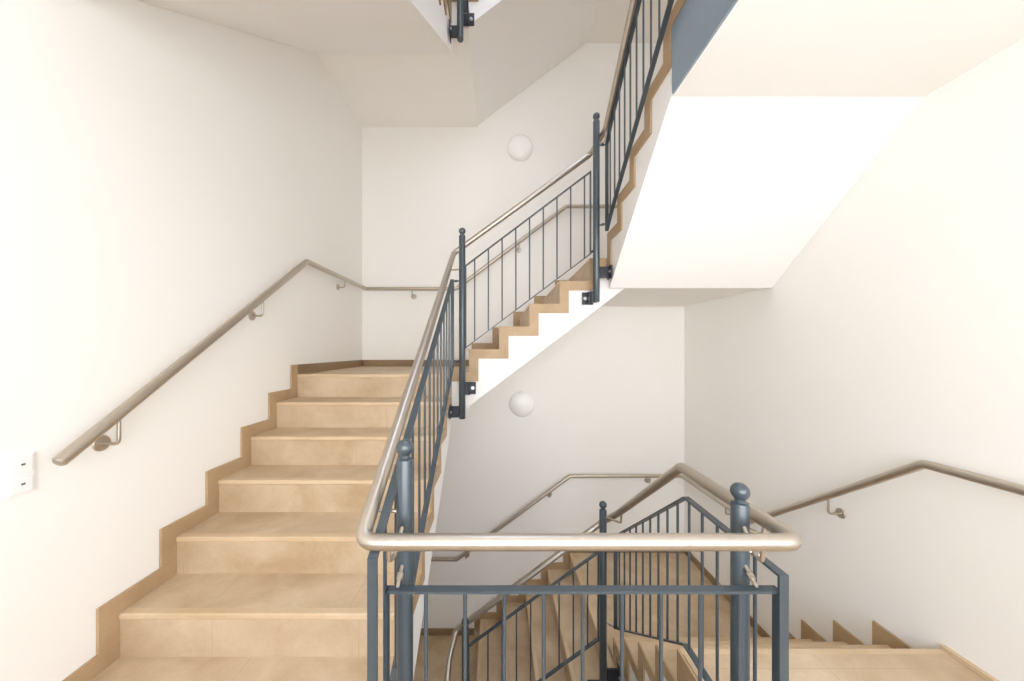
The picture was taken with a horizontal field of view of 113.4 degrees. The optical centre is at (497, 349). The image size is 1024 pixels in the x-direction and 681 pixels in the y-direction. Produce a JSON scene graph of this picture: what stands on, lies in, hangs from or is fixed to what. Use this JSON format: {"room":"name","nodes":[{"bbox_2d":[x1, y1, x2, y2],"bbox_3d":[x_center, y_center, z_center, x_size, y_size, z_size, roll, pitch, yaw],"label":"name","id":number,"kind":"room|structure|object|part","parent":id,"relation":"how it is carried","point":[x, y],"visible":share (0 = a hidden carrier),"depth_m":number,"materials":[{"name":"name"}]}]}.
{"room":"stairwell","nodes":[
{"label":"stairwell","id":0,"kind":"room"},
{"bbox_2d":[0,0,361,680],"bbox_3d":[-1.712,-0.224,1.521,0.200,9.788,5.342,0,0,0],"label":"wall","id":1,"kind":"structure","parent":0,"point":[161,169],"depth_m":1.49,"materials":[{"name":"paint"}]},
{"bbox_2d":[4,452,34,497],"bbox_3d":[-1.605,0.418,1.130,0.015,0.132,0.068,0,0,0],"label":"light switch","id":2,"kind":"object","parent":1,"relation":"attached to","point":[19,470],"visible":1,"depth_m":1.12,"materials":[{"name":"white plastic"}]},
{"bbox_2d":[298,360,362,373],"bbox_3d":[-1.606,0.155,3.336,0.012,0.076,1.312,0,0,0],"label":"baseboard","id":3,"kind":"structure","parent":1,"relation":"attached to","point":[314,367],"depth_m":3.15,"materials":[{"name":"stone"}]},
{"bbox_2d":[302,366,469,407],"bbox_3d":[-0.914,0.337,3.351,1.395,0.288,1.282,0,0,0],"label":"floor","id":4,"kind":"structure","parent":0,"point":[363,369],"depth_m":3.01,"materials":[{"name":"stone"}]},
{"bbox_2d":[452,258,623,405],"bbox_3d":[0.336,-0.183,3.370,1.428,1.289,1.240,0,0,0],"label":"flight","id":5,"kind":"object","parent":4,"relation":"on","point":[544,321],"visible":0.98,"depth_m":2.76,"materials":[{"name":"paint"}]},
{"bbox_3d":[0.219,-0.323,3.984,1.064,1.008,0.012,0,0,0],"label":"skirting","id":6,"kind":"part","parent":5,"relation":"part of","materials":[{"name":"stone"}]},
{"bbox_2d":[318,2,477,126],"bbox_3d":[-0.914,-2.795,3.351,1.395,0.288,1.282,0,0,0],"label":"stair underside","id":7,"kind":"structure","parent":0,"point":[381,90],"depth_m":3.38,"materials":[{"name":"paint"}]},
{"bbox_2d":[452,0,598,124],"bbox_3d":[0.336,-3.303,3.370,1.428,1.266,1.240,0,0,0],"label":"flight","id":8,"kind":"object","parent":7,"relation":"on","point":[514,43],"visible":0.97,"depth_m":3.38,"materials":[{"name":"paint"}]},
{"bbox_2d":[413,635,478,680],"bbox_3d":[-0.899,3.517,3.263,1.426,0.271,1.458,0,0,0],"label":"floor","id":9,"kind":"structure","parent":0,"point":[438,645],"depth_m":3.68,"materials":[{"name":"stone"}]},
{"bbox_2d":[474,551,613,680],"bbox_3d":[0.336,2.980,3.254,1.428,1.306,1.472,0,0,0],"label":"flight","id":10,"kind":"object","parent":9,"relation":"on","point":[571,671],"visible":0.45,"depth_m":3.35,"materials":[{"name":"paint"}]},
{"bbox_2d":[462,618,468,680],"bbox_3d":[-0.259,2.701,2.461,0.263,1.510,0.102,0,0,-10],"label":"newel post","id":11,"kind":"object","parent":10,"relation":"attached to","point":[467,618],"visible":0.34,"depth_m":2.42,"materials":[{"name":"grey metal"}]},
{"bbox_3d":[0.283,2.854,3.984,1.130,1.054,0.012,0,0,0],"label":"skirting","id":12,"kind":"part","parent":10,"relation":"part of","materials":[{"name":"stone"}]},
{"bbox_2d":[362,43,683,634],"bbox_3d":[0.301,-0.224,4.092,3.826,9.788,0.200,0,0,0],"label":"wall","id":13,"kind":"structure","parent":0,"point":[607,394],"depth_m":3.99,"materials":[{"name":"paint"}]},
{"bbox_2d":[52,204,616,465],"bbox_3d":[0.271,-0.641,2.580,3.770,2.104,2.828,0,0,0],"label":"handrail","id":14,"kind":"object","parent":13,"relation":"attached to","point":[94,436],"visible":0.73,"depth_m":1.70,"materials":[{"name":"metal"}]},
{"bbox_2d":[363,360,468,365],"bbox_3d":[-0.963,0.155,3.986,1.299,0.076,0.012,0,0,0],"label":"baseboard","id":15,"kind":"structure","parent":13,"relation":"attached to","point":[365,362],"depth_m":3.98,"materials":[{"name":"stone"}]},
{"bbox_2d":[420,628,473,634],"bbox_3d":[-0.947,3.343,3.986,1.330,0.076,0.012,0,0,0],"label":"baseboard","id":16,"kind":"structure","parent":13,"relation":"attached to","point":[431,631],"depth_m":3.98,"materials":[{"name":"stone"}]},
{"bbox_2d":[507,134,532,160],"bbox_3d":[0.262,-2.390,3.938,0.300,0.300,0.107,0,0,0],"label":"wall lamp","id":17,"kind":"object","parent":13,"relation":"attached to","point":[520,146],"visible":1,"depth_m":3.91,"materials":[{"name":"white glass"}]},
{"bbox_2d":[509,391,534,416],"bbox_3d":[0.285,0.640,3.938,0.300,0.300,0.107,0,0,0],"label":"wall lamp","id":18,"kind":"object","parent":13,"relation":"attached to","point":[522,404],"visible":1,"depth_m":3.91,"materials":[{"name":"white glass"}]},
{"bbox_2d":[570,551,683,552],"bbox_3d":[1.531,2.365,3.986,1.366,0.076,0.012,0,0,0],"label":"baseboard","id":19,"kind":"structure","parent":13,"relation":"attached to","point":[570,551],"depth_m":3.98,"materials":[{"name":"stone"}]},
{"bbox_2d":[587,0,676,42],"bbox_3d":[1.498,-3.753,3.280,1.433,0.213,1.424,0,0,0],"label":"floor","id":20,"kind":"structure","parent":0,"point":[609,20],"depth_m":3.73,"materials":[{"name":"paint"}]},
{"bbox_2d":[572,553,760,667],"bbox_3d":[1.546,2.530,3.263,1.336,0.253,1.458,0,0,0],"label":"floor","id":21,"kind":"structure","parent":0,"point":[709,599],"depth_m":3.24,"materials":[{"name":"stone"}]},
{"bbox_2d":[612,620,946,680],"bbox_3d":[1.550,2.056,1.871,1.324,1.149,1.754,0,0,0],"label":"flight","id":22,"kind":"object","parent":21,"relation":"on","point":[641,654],"visible":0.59,"depth_m":1.96,"materials":[{"name":"paint"}]},
{"bbox_2d":[587,501,619,680],"bbox_3d":[0.780,1.852,2.462,0.239,1.510,0.103,0,0,11],"label":"newel post","id":23,"kind":"object","parent":22,"relation":"attached to","point":[605,674],"visible":0.92,"depth_m":2.42,"materials":[{"name":"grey metal"}]},
{"bbox_2d":[469,551,598,680],"bbox_3d":[0.263,2.166,2.478,1.000,1.345,0.052,0,0,0],"label":"railing","id":24,"kind":"object","parent":23,"relation":"attached to","point":[594,554],"visible":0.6,"depth_m":2.48,"materials":[{"name":"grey metal"}]},
{"bbox_3d":[2.206,1.997,2.170,0.012,0.813,1.004,0,0,0],"label":"skirting","id":25,"kind":"part","parent":22,"relation":"part of","materials":[{"name":"stone"}]},
{"bbox_2d":[600,259,761,306],"bbox_3d":[1.498,-0.633,3.353,1.433,0.236,1.277,0,0,0],"label":"floor","id":26,"kind":"structure","parent":0,"point":[628,297],"depth_m":3.23,"materials":[{"name":"paint"}]},
{"bbox_2d":[607,0,922,287],"bbox_3d":[1.550,-1.118,1.903,1.324,1.236,1.817,0,0,0],"label":"flight","id":27,"kind":"object","parent":26,"relation":"on","point":[720,192],"visible":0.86,"depth_m":2.07,"materials":[{"name":"paint"}]},
{"bbox_2d":[582,112,611,304],"bbox_3d":[0.789,-1.125,2.691,0.226,1.510,0.110,0,0,12],"label":"newel post","id":28,"kind":"object","parent":27,"relation":"attached to","point":[588,298],"visible":1,"depth_m":2.65,"materials":[{"name":"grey metal"}]},
{"bbox_2d":[600,0,673,230],"bbox_3d":[0.833,-1.788,2.032,0.081,1.693,1.272,0,0,0],"label":"railing","id":29,"kind":"object","parent":28,"relation":"attached to","point":[609,208],"visible":1,"depth_m":2.18,"materials":[{"name":"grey metal"}]},
{"bbox_2d":[683,654,986,680],"bbox_3d":[0.301,1.649,0.344,3.826,0.334,2.588,0,0,0],"label":"floor","id":30,"kind":"structure","parent":0,"point":[802,667],"depth_m":1.56,"materials":[{"name":"stone"}]},
{"bbox_2d":[62,365,451,680],"bbox_3d":[-0.995,0.970,1.999,1.230,1.707,2.010,0,0,0],"label":"flight","id":31,"kind":"object","parent":30,"relation":"on","point":[266,580],"visible":0.7,"depth_m":1.67,"materials":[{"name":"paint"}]},
{"bbox_3d":[-1.604,0.799,1.887,0.012,1.365,1.586,0,0,0],"label":"skirting","id":32,"kind":"part","parent":31,"relation":"part of","materials":[{"name":"stone"}]},
{"bbox_2d":[449,228,475,418],"bbox_3d":[-0.283,-0.212,2.691,0.233,1.515,0.103,0,0,-20],"label":"newel post","id":33,"kind":"object","parent":31,"relation":"attached to","point":[465,388],"visible":1,"depth_m":2.64,"materials":[{"name":"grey metal"}]},
{"bbox_2d":[367,279,459,680],"bbox_3d":[-0.330,0.347,1.795,0.070,1.795,1.718,0,0,0],"label":"railing","id":34,"kind":"object","parent":33,"relation":"attached to","point":[448,305],"visible":0.84,"depth_m":1.48,"materials":[{"name":"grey metal"}]},
{"bbox_2d":[465,171,592,347],"bbox_3d":[0.245,-0.734,2.713,1.065,1.438,0.072,0,0,0],"label":"railing","id":35,"kind":"object","parent":33,"relation":"attached to","point":[589,172],"visible":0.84,"depth_m":2.73,"materials":[{"name":"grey metal"}]},
{"bbox_2d":[396,439,413,680],"bbox_3d":[-0.325,1.018,1.073,0.109,1.465,0.095,0,0,0],"label":"newel post","id":36,"kind":"object","parent":30,"relation":"on","point":[404,447],"visible":1,"depth_m":1.05,"materials":[{"name":"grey metal"}]},
{"bbox_2d":[356,0,801,680],"bbox_3d":[0.233,0.255,1.943,1.293,6.226,2.018,0,0,0],"label":"handrail","id":37,"kind":"object","parent":36,"relation":"attached to","point":[781,537],"visible":0.92,"depth_m":0.97,"materials":[{"name":"metal"}]},
{"bbox_3d":[-0.345,0.497,1.075,0.097,0.048,0.013,0,0,0],"label":"arm","id":38,"kind":"part","parent":37,"relation":"part of","materials":[{"name":"metal"}]},
{"bbox_3d":[-0.303,0.573,1.015,0.017,0.076,0.129,0,0,7],"label":"arm","id":39,"kind":"part","parent":37,"relation":"part of","materials":[{"name":"metal"}]},
{"bbox_3d":[0.813,1.167,2.381,0.022,0.089,0.160,0,0,-37],"label":"arm","id":40,"kind":"part","parent":37,"relation":"part of","materials":[{"name":"metal"}]},
{"bbox_3d":[0.765,0.573,1.015,0.031,0.076,0.128,0,0,0],"label":"arm","id":41,"kind":"part","parent":37,"relation":"part of","materials":[{"name":"metal"}]},
{"bbox_3d":[0.814,0.575,1.075,0.088,0.041,0.013,0,0,0],"label":"arm","id":42,"kind":"part","parent":37,"relation":"part of","materials":[{"name":"metal"}]},
{"bbox_2d":[730,482,749,680],"bbox_3d":[0.817,1.143,1.073,0.141,1.435,0.095,0,0,0],"label":"newel post","id":43,"kind":"object","parent":30,"relation":"on","point":[739,508],"visible":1,"depth_m":1.06,"materials":[{"name":"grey metal"}]},
{"bbox_2d":[384,565,776,680],"bbox_3d":[0.251,1.028,1.024,1.174,0.716,0.064,0,0,0],"label":"railing","id":44,"kind":"object","parent":43,"relation":"attached to","point":[755,588],"visible":1,"depth_m":1.00,"materials":[{"name":"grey metal"}]},
{"bbox_2d":[607,497,788,680],"bbox_3d":[0.813,1.309,1.710,0.074,1.349,1.459,0,0,0],"label":"railing","id":45,"kind":"object","parent":43,"relation":"attached to","point":[782,577],"visible":0.73,"depth_m":1.40,"materials":[{"name":"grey metal"}]},
{"bbox_2d":[672,0,1023,96],"bbox_3d":[0.301,-1.526,0.413,3.826,0.421,2.727,0,0,0],"label":"ceiling","id":46,"kind":"structure","parent":0,"point":[762,48],"depth_m":1.45,"materials":[{"name":"paint"}]},
{"bbox_2d":[137,0,453,53],"bbox_3d":[-0.995,-2.161,1.999,1.230,1.707,2.010,0,0,0],"label":"flight","id":47,"kind":"object","parent":46,"relation":"on","point":[315,26],"visible":0.98,"depth_m":1.92,"materials":[{"name":"paint"}]},
{"bbox_2d":[449,0,473,42],"bbox_3d":[-0.287,-3.192,2.670,0.186,1.515,0.160,0,0,0],"label":"newel post","id":48,"kind":"object","parent":47,"relation":"attached to","point":[464,18],"visible":1,"depth_m":2.63,"materials":[{"name":"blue metal"}]},
{"bbox_2d":[672,0,737,93],"bbox_3d":[0.898,-1.493,1.353,0.011,0.355,0.745,0,0,0],"label":"trim","id":49,"kind":"structure","parent":46,"relation":"attached to","point":[697,22],"depth_m":1.54,"materials":[{"name":"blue paint"}]},
{"bbox_2d":[684,38,1023,680],"bbox_3d":[2.314,-0.224,1.521,0.200,9.788,5.342,0,0,0],"label":"wall","id":50,"kind":"structure","parent":0,"point":[894,337],"depth_m":1.85,"materials":[{"name":"paint"}]},
{"bbox_2d":[684,551,769,636],"bbox_3d":[2.208,2.365,3.332,0.012,0.076,1.320,0,0,0],"label":"baseboard","id":51,"kind":"structure","parent":50,"relation":"attached to","point":[760,630],"depth_m":3.43,"materials":[{"name":"stone"}]},
{"bbox_2d":[431,460,1023,560],"bbox_3d":[0.327,1.548,2.094,3.778,1.997,3.800,0,0,0],"label":"handrail","id":52,"kind":"object","parent":50,"relation":"attached to","point":[919,465],"visible":0.7,"depth_m":2.12,"materials":[{"name":"metal"}]},
{"bbox_2d":[940,644,998,680],"bbox_3d":[2.203,1.471,0.359,0.022,0.022,2.618,0,0,0],"label":"baseboard","id":53,"kind":"structure","parent":50,"relation":"attached to","point":[961,659],"depth_m":1.57,"materials":[{"name":"wood"}]}
]}

